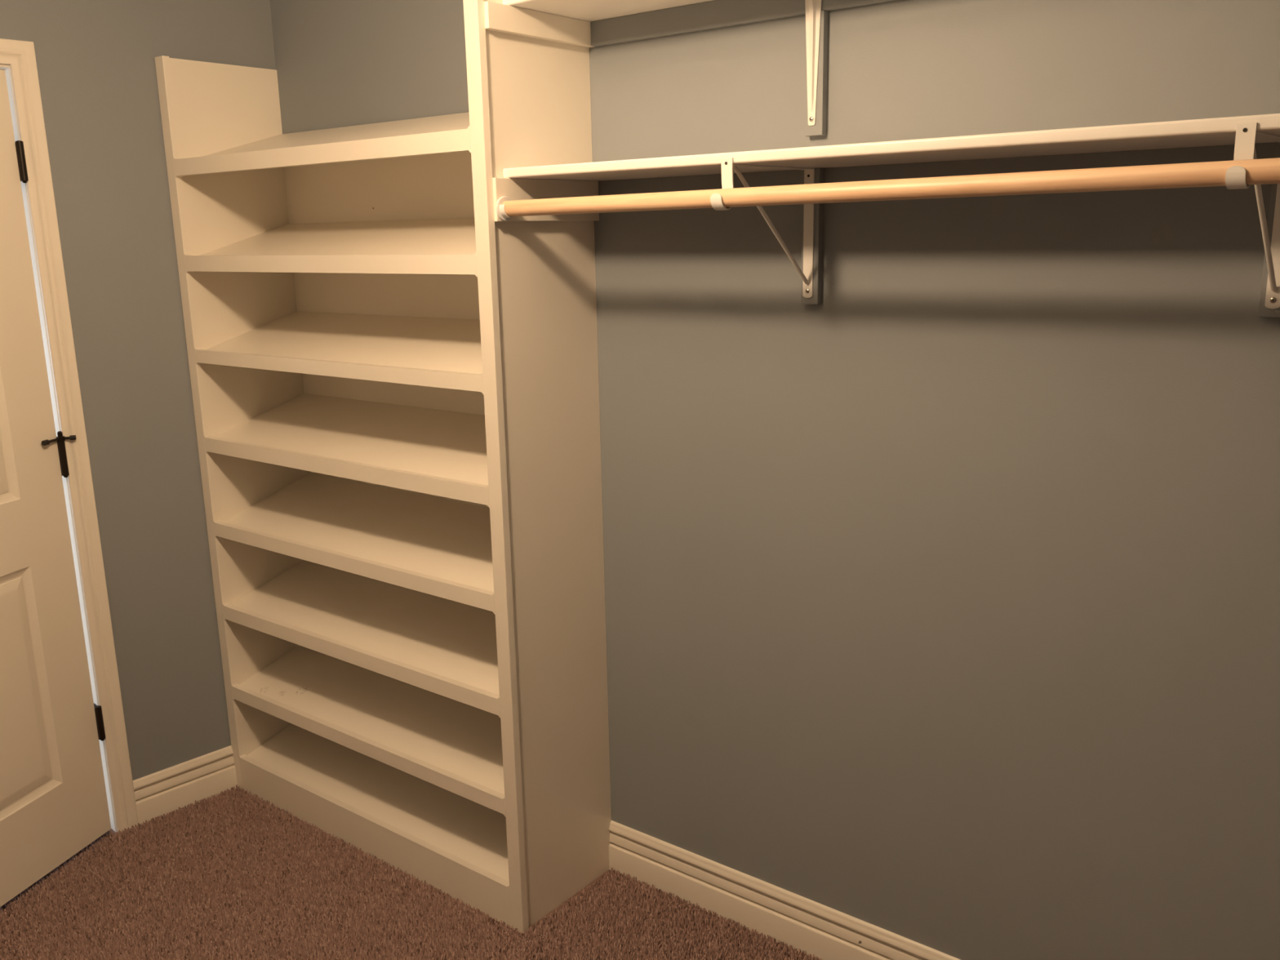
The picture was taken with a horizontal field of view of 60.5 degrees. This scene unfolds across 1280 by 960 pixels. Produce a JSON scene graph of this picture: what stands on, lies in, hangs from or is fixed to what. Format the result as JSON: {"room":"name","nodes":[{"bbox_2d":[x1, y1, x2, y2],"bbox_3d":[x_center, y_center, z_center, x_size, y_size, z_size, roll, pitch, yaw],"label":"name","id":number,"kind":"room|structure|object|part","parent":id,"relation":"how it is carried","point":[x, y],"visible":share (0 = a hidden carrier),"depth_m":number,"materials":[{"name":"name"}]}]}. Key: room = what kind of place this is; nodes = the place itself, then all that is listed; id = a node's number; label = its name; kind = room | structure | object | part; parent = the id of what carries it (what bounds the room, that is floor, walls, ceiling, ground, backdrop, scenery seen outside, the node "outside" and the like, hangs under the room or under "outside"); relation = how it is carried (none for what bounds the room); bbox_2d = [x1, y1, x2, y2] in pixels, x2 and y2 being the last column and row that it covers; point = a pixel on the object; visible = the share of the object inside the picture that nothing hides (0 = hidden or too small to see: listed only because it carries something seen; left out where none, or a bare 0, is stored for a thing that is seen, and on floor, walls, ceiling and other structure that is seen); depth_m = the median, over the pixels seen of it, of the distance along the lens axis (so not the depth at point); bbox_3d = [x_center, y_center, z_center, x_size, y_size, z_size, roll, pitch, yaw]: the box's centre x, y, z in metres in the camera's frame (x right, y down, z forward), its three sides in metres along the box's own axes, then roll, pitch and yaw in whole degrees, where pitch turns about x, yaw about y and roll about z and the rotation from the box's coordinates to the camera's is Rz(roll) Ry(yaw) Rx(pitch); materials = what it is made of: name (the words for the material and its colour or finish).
{"room":"walk-in closet","nodes":[
{"label":"walk-in closet","id":0,"kind":"room"},
{"bbox_2d":[0,0,275,780],"bbox_3d":[-2.015,-0.083,2.437,0.115,2.448,2.770,11,18,43],"label":"wall","id":1,"kind":"structure","parent":0,"point":[95,60],"depth_m":2.99,"materials":[{"name":"paint"}]},
{"bbox_2d":[0,69,111,906],"bbox_3d":[-1.634,0.076,2.550,0.072,2.030,0.793,3,14,19],"label":"door","id":2,"kind":"structure","parent":1,"relation":"in","point":[54,802],"depth_m":2.81,"materials":[{"name":"beige paint"}]},
{"bbox_3d":[-1.648,-0.338,2.443,0.035,0.897,0.473,3,13,16],"label":"panel","id":3,"kind":"part","parent":2,"relation":"part of","materials":[{"name":"beige paint"}]},
{"bbox_3d":[-1.637,0.184,2.562,0.035,0.174,0.473,3,13,16],"label":"rail","id":4,"kind":"part","parent":2,"relation":"part of","materials":[{"name":"beige paint"}]},
{"bbox_3d":[-1.629,0.564,2.648,0.035,0.606,0.473,3,13,16],"label":"panel","id":5,"kind":"part","parent":2,"relation":"part of","materials":[{"name":"beige paint"}]},
{"bbox_3d":[-1.621,0.964,2.739,0.035,0.214,0.473,3,13,16],"label":"rail","id":6,"kind":"part","parent":2,"relation":"part of","materials":[{"name":"beige paint"}]},
{"bbox_2d":[0,38,138,832],"bbox_3d":[-1.818,0.030,2.657,0.132,2.124,0.891,11,18,43],"label":"door frame","id":7,"kind":"structure","parent":1,"relation":"attached to","point":[17,57],"depth_m":2.87,"materials":[{"name":"paint"}]},
{"bbox_2d":[133,745,237,824],"bbox_3d":[-1.344,0.903,3.256,0.014,0.136,0.302,11,18,43],"label":"baseboard","id":8,"kind":"structure","parent":1,"relation":"attached to","point":[166,790],"depth_m":3.25,"materials":[{"name":"paint"}]},
{"bbox_2d":[0,791,813,959],"bbox_3d":[-0.458,1.349,1.633,4.650,0.050,2.750,9,16,37],"label":"floor","id":9,"kind":"structure","parent":0,"point":[111,829],"depth_m":2.71,"materials":[{"name":"brown carpet"}]},
{"bbox_2d":[154,0,611,933],"bbox_3d":[-0.679,-0.208,2.870,1.223,2.447,0.348,9,16,37],"label":"shelf unit","id":10,"kind":"object","parent":9,"relation":"on","point":[395,384],"visible":1,"depth_m":2.84,"materials":[{"name":"beige paint"}]},
{"bbox_3d":[-1.130,-0.118,3.267,0.018,2.113,0.329,9,16,37],"label":"panel","id":11,"kind":"part","parent":10,"relation":"part of","materials":[{"name":"beige paint"}]},
{"bbox_3d":[-0.793,-0.771,2.610,1.144,0.056,0.019,9,16,37],"label":"rail","id":12,"kind":"part","parent":10,"relation":"part of","materials":[{"name":"beige paint"}]},
{"bbox_3d":[-0.788,-0.525,2.666,1.144,0.056,0.019,9,16,37],"label":"rail","id":13,"kind":"part","parent":10,"relation":"part of","materials":[{"name":"beige paint"}]},
{"bbox_3d":[-0.685,-0.852,2.726,1.158,0.106,0.322,9,16,37],"label":"shelf","id":14,"kind":"part","parent":10,"relation":"part of","materials":[{"name":"beige paint"}]},
{"bbox_3d":[-0.680,-0.605,2.782,1.158,0.106,0.322,9,16,37],"label":"shelf","id":15,"kind":"part","parent":10,"relation":"part of","materials":[{"name":"beige paint"}]},
{"bbox_3d":[-0.783,-0.278,2.721,1.144,0.050,0.019,9,16,37],"label":"rail","id":16,"kind":"part","parent":10,"relation":"part of","materials":[{"name":"beige paint"}]},
{"bbox_3d":[-0.675,-0.356,2.839,1.158,0.106,0.322,9,16,37],"label":"shelf","id":17,"kind":"part","parent":10,"relation":"part of","materials":[{"name":"beige paint"}]},
{"bbox_3d":[-0.778,-0.034,2.777,1.144,0.054,0.019,9,16,37],"label":"rail","id":18,"kind":"part","parent":10,"relation":"part of","materials":[{"name":"beige paint"}]},
{"bbox_3d":[-0.670,-0.113,2.894,1.158,0.106,0.322,9,16,37],"label":"shelf","id":19,"kind":"part","parent":10,"relation":"part of","materials":[{"name":"beige paint"}]},
{"bbox_3d":[-0.773,0.209,2.832,1.144,0.053,0.019,9,16,37],"label":"rail","id":20,"kind":"part","parent":10,"relation":"part of","materials":[{"name":"beige paint"}]},
{"bbox_3d":[-0.664,0.130,2.949,1.158,0.106,0.322,9,16,37],"label":"shelf","id":21,"kind":"part","parent":10,"relation":"part of","materials":[{"name":"beige paint"}]},
{"bbox_3d":[-0.768,0.455,2.888,1.144,0.055,0.019,9,16,37],"label":"rail","id":22,"kind":"part","parent":10,"relation":"part of","materials":[{"name":"beige paint"}]},
{"bbox_3d":[-0.659,0.375,3.005,1.158,0.106,0.322,9,16,37],"label":"shelf","id":23,"kind":"part","parent":10,"relation":"part of","materials":[{"name":"beige paint"}]},
{"bbox_3d":[-0.763,0.702,2.944,1.144,0.053,0.019,9,16,37],"label":"rail","id":24,"kind":"part","parent":10,"relation":"part of","materials":[{"name":"beige paint"}]},
{"bbox_3d":[-0.654,0.623,3.061,1.158,0.106,0.322,9,16,37],"label":"shelf","id":25,"kind":"part","parent":10,"relation":"part of","materials":[{"name":"beige paint"}]},
{"bbox_3d":[-0.757,0.959,3.002,1.144,0.116,0.019,9,16,37],"label":"rail","id":26,"kind":"part","parent":10,"relation":"part of","materials":[{"name":"beige paint"}]},
{"bbox_3d":[-0.650,0.849,3.112,1.158,0.106,0.322,9,16,37],"label":"shelf","id":27,"kind":"part","parent":10,"relation":"part of","materials":[{"name":"beige paint"}]},
{"bbox_3d":[-0.565,0.016,3.056,1.158,1.923,0.006,9,16,37],"label":"panel","id":28,"kind":"part","parent":10,"relation":"part of","materials":[{"name":"beige paint"}]},
{"bbox_3d":[-0.206,-0.138,2.518,0.019,2.447,0.329,9,16,37],"label":"panel","id":29,"kind":"part","parent":10,"relation":"part of","materials":[{"name":"beige paint"}]},
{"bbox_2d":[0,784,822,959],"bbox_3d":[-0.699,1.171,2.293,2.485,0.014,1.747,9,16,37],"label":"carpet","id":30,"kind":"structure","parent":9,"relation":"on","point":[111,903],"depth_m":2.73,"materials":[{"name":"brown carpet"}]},
{"bbox_2d":[269,0,1279,959],"bbox_3d":[0.536,-0.085,2.215,3.935,2.448,0.100,9,16,37],"label":"wall","id":31,"kind":"structure","parent":0,"point":[942,589],"depth_m":2.13,"materials":[{"name":"paint"}]},
{"bbox_2d":[484,0,897,47],"bbox_3d":[0.859,-0.805,1.498,2.730,0.070,0.329,9,16,37],"label":"closet shelf","id":32,"kind":"object","parent":31,"relation":"attached to","point":[581,23],"visible":1,"depth_m":2.26,"materials":[{"name":"white paint"}]},
{"bbox_2d":[710,157,814,297],"bbox_3d":[0.236,-0.467,2.072,0.024,0.262,0.310,10,17,40],"label":"shelf bracket","id":33,"kind":"object","parent":31,"relation":"attached to","point":[727,166],"visible":0.93,"depth_m":2.15,"materials":[{"name":"white metal"}]},
{"bbox_3d":[0.246,-0.587,2.060,0.022,0.003,0.271,10,17,40],"label":"arm","id":34,"kind":"part","parent":33,"relation":"part of","materials":[{"name":"white metal"}]},
{"bbox_3d":[0.336,-0.489,2.187,0.022,0.249,0.003,9,16,37],"label":"wall plate","id":35,"kind":"part","parent":33,"relation":"part of","materials":[{"name":"white metal"}]},
{"bbox_2d":[608,820,960,959],"bbox_3d":[0.998,1.125,2.063,2.731,0.136,0.014,9,16,37],"label":"baseboard","id":36,"kind":"structure","parent":31,"relation":"attached to","point":[824,932],"depth_m":2.61,"materials":[{"name":"paint"}]},
{"bbox_2d":[800,168,823,304],"bbox_3d":[0.344,-0.485,2.195,0.039,0.264,0.018,9,16,37],"label":"mounting block","id":37,"kind":"object","parent":31,"relation":"attached to","point":[816,299],"visible":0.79,"depth_m":2.19,"materials":[{"name":"paint"}]},
{"bbox_2d":[804,0,821,125],"bbox_3d":[0.262,-0.795,2.024,0.037,0.258,0.228,9,16,37],"label":"shelf bracket","id":38,"kind":"object","parent":31,"relation":"attached to","point":[813,7],"visible":1,"depth_m":2.11,"materials":[{"name":"white metal"}]},
{"bbox_2d":[804,10,828,136],"bbox_3d":[0.341,-0.784,2.124,0.039,0.226,0.018,9,16,37],"label":"mounting block","id":39,"kind":"object","parent":31,"relation":"attached to","point":[820,127],"visible":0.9,"depth_m":2.12,"materials":[{"name":"paint"}]},
{"bbox_2d":[492,113,1279,222],"bbox_3d":[0.867,-0.457,1.577,2.730,0.108,0.329,9,16,37],"label":"closet shelf","id":40,"kind":"object","parent":31,"relation":"attached to","point":[573,180],"visible":0.92,"depth_m":1.84,"materials":[{"name":"white paint"}]},
{"bbox_2d":[496,195,513,221],"bbox_3d":[-0.276,-0.565,2.285,0.017,0.050,0.050,9,16,37],"label":"socket","id":41,"kind":"object","parent":40,"relation":"attached to","point":[500,211],"visible":0.7,"depth_m":2.27,"materials":[{"name":"white plastic"}]},
{"bbox_2d":[502,157,1279,217],"bbox_3d":[0.786,-0.410,1.468,2.703,0.050,0.033,9,16,37],"label":"closet rod","id":42,"kind":"object","parent":41,"relation":"attached to","point":[1264,171],"visible":0.98,"depth_m":1.71,"materials":[{"name":"brown wood"}]},
{"bbox_2d":[1225,122,1279,308],"bbox_3d":[0.886,-0.367,1.574,0.024,0.262,0.310,10,17,40],"label":"bracket","id":43,"kind":"object","parent":31,"relation":"attached to","point":[1246,134],"visible":0.96,"depth_m":1.58,"materials":[{"name":"white metal"}]},
{"bbox_3d":[0.896,-0.487,1.562,0.022,0.003,0.271,10,17,40],"label":"arm","id":44,"kind":"part","parent":43,"relation":"part of","materials":[{"name":"white metal"}]},
{"bbox_3d":[0.985,-0.389,1.688,0.022,0.249,0.003,9,16,37],"label":"wall plate","id":45,"kind":"part","parent":43,"relation":"part of","materials":[{"name":"white metal"}]},
{"bbox_2d":[1257,142,1279,317],"bbox_3d":[0.992,-0.386,1.697,0.039,0.264,0.018,9,16,37],"label":"mounting block","id":46,"kind":"object","parent":31,"relation":"attached to","point":[1264,311],"visible":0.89,"depth_m":1.71,"materials":[{"name":"paint"}]}
]}

